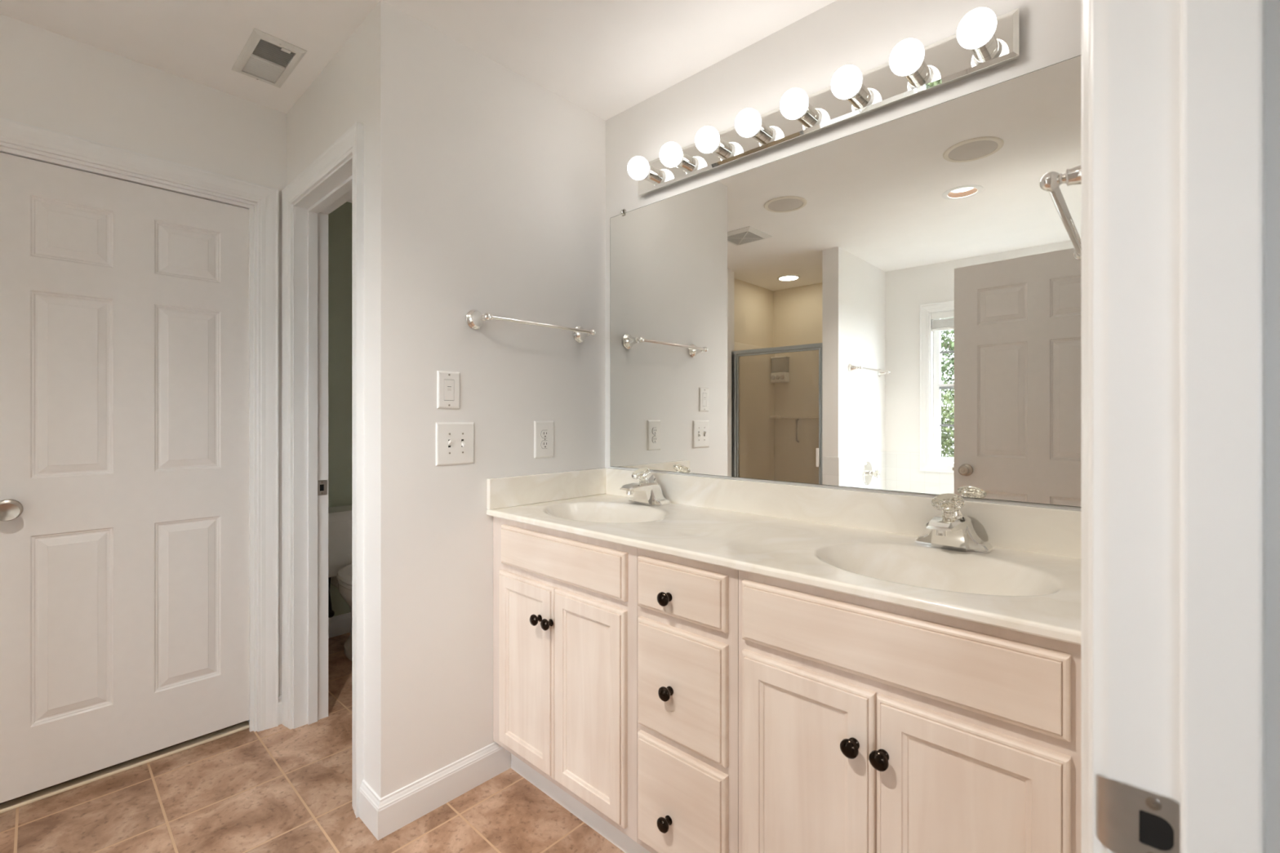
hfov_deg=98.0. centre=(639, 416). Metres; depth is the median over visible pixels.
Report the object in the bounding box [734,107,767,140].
bulb
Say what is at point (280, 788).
floor
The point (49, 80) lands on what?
wall
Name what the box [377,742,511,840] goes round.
baseboard
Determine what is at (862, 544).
countertop
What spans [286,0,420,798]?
wall
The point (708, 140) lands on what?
bulb
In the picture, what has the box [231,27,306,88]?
ceiling vent
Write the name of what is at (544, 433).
receptacle
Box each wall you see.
[0,13,286,696]
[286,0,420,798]
[328,201,351,616]
[420,21,605,778]
[605,0,1080,510]
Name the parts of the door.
knob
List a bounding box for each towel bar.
[466,309,595,342]
[1039,164,1080,259]
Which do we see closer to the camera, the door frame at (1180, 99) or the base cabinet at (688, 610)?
the door frame at (1180, 99)
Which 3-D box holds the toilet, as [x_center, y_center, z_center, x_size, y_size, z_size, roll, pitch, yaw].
[-1.387,0.862,2.899,0.728,0.722,0.494,0,0,43]
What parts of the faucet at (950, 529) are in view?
handle, spout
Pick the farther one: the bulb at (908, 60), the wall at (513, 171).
the wall at (513, 171)
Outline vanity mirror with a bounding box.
[610,54,1080,507]
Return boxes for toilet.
[328,505,351,661]
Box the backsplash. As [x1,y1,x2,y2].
[605,467,1080,558]
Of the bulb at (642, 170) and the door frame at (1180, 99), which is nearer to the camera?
the door frame at (1180, 99)
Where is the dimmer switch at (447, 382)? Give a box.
[436,370,459,408]
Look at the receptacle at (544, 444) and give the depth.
2.05 m
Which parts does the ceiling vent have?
lever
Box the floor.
[0,632,624,852]
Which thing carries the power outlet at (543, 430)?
attached to the wall at (513, 171)
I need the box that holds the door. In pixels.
[0,151,248,803]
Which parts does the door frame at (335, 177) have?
strike plate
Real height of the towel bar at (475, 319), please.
0.065 m
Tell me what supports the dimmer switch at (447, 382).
attached to the wall at (513, 171)
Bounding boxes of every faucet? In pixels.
[619,467,670,506]
[915,493,993,553]
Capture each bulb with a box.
[627,155,657,182]
[659,142,689,169]
[694,125,726,155]
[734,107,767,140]
[779,88,813,123]
[831,64,866,103]
[888,38,926,81]
[956,7,996,55]
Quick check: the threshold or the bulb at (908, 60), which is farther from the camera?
the threshold
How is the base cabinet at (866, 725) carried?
on the floor
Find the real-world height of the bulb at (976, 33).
0.080 m
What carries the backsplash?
attached to the wall at (806, 54)
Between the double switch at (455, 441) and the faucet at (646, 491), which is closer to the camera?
the double switch at (455, 441)
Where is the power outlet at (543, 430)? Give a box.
[533,421,553,457]
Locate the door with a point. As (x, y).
(124, 305)
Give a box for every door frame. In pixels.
[0,116,363,817]
[1080,0,1279,852]
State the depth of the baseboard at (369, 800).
1.65 m
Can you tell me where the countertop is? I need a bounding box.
[486,467,1080,644]
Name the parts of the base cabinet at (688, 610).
knob, knob, knob, drawer, drawer, drawer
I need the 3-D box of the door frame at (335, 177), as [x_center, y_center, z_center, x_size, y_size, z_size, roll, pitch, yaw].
[-1.431,0.162,1.738,0.894,2.121,0.997,0,0,43]
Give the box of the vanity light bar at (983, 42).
[627,7,1019,195]
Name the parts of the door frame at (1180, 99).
strike plate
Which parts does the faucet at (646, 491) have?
spout, handle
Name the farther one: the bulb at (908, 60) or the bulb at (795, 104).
the bulb at (795, 104)
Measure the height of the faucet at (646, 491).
0.129 m
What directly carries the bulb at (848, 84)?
attached to the vanity light bar at (983, 42)
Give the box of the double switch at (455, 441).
[435,422,474,466]
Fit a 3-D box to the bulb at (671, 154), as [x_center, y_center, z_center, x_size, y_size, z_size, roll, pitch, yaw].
[0.118,-0.903,1.931,0.080,0.080,0.112,0,0,43]
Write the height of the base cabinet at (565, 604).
0.889 m
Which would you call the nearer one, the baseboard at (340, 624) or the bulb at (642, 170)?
the bulb at (642, 170)
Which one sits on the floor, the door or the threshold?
the threshold
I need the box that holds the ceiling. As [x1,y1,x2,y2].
[0,0,836,203]
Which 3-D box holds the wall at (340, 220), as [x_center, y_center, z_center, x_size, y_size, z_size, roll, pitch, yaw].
[-2.584,0.003,2.239,0.120,2.440,3.384,0,0,43]
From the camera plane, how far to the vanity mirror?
1.55 m
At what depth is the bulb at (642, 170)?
2.01 m
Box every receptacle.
[541,430,548,438]
[541,440,548,448]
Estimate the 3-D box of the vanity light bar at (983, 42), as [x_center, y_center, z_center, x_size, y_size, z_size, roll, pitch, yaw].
[0.410,-0.902,1.682,1.217,0.110,0.142,0,0,43]
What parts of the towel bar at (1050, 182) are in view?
mounting post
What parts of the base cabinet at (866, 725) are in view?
door, knob, knob, door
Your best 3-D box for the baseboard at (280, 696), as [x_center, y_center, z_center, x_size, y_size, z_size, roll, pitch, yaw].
[-1.427,1.168,2.220,0.014,0.108,0.032,0,0,43]
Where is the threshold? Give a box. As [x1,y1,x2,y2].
[0,721,248,813]
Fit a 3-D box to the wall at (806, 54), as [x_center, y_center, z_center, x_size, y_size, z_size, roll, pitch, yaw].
[-0.130,-0.007,2.358,3.565,2.460,0.120,0,0,43]
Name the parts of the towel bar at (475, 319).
mounting post, mounting post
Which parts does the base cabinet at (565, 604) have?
door, knob, knob, door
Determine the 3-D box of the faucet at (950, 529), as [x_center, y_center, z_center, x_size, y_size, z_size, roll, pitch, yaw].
[0.725,0.249,1.312,0.160,0.129,0.150,0,0,43]
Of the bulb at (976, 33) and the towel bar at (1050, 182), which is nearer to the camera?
the towel bar at (1050, 182)
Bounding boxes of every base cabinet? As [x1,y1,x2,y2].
[493,516,650,852]
[637,548,738,852]
[738,570,1080,852]
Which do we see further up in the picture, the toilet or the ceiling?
the ceiling
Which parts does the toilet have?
tank, tank lid, seat, seat lid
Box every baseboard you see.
[278,695,281,724]
[328,612,351,638]
[359,779,380,839]
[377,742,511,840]

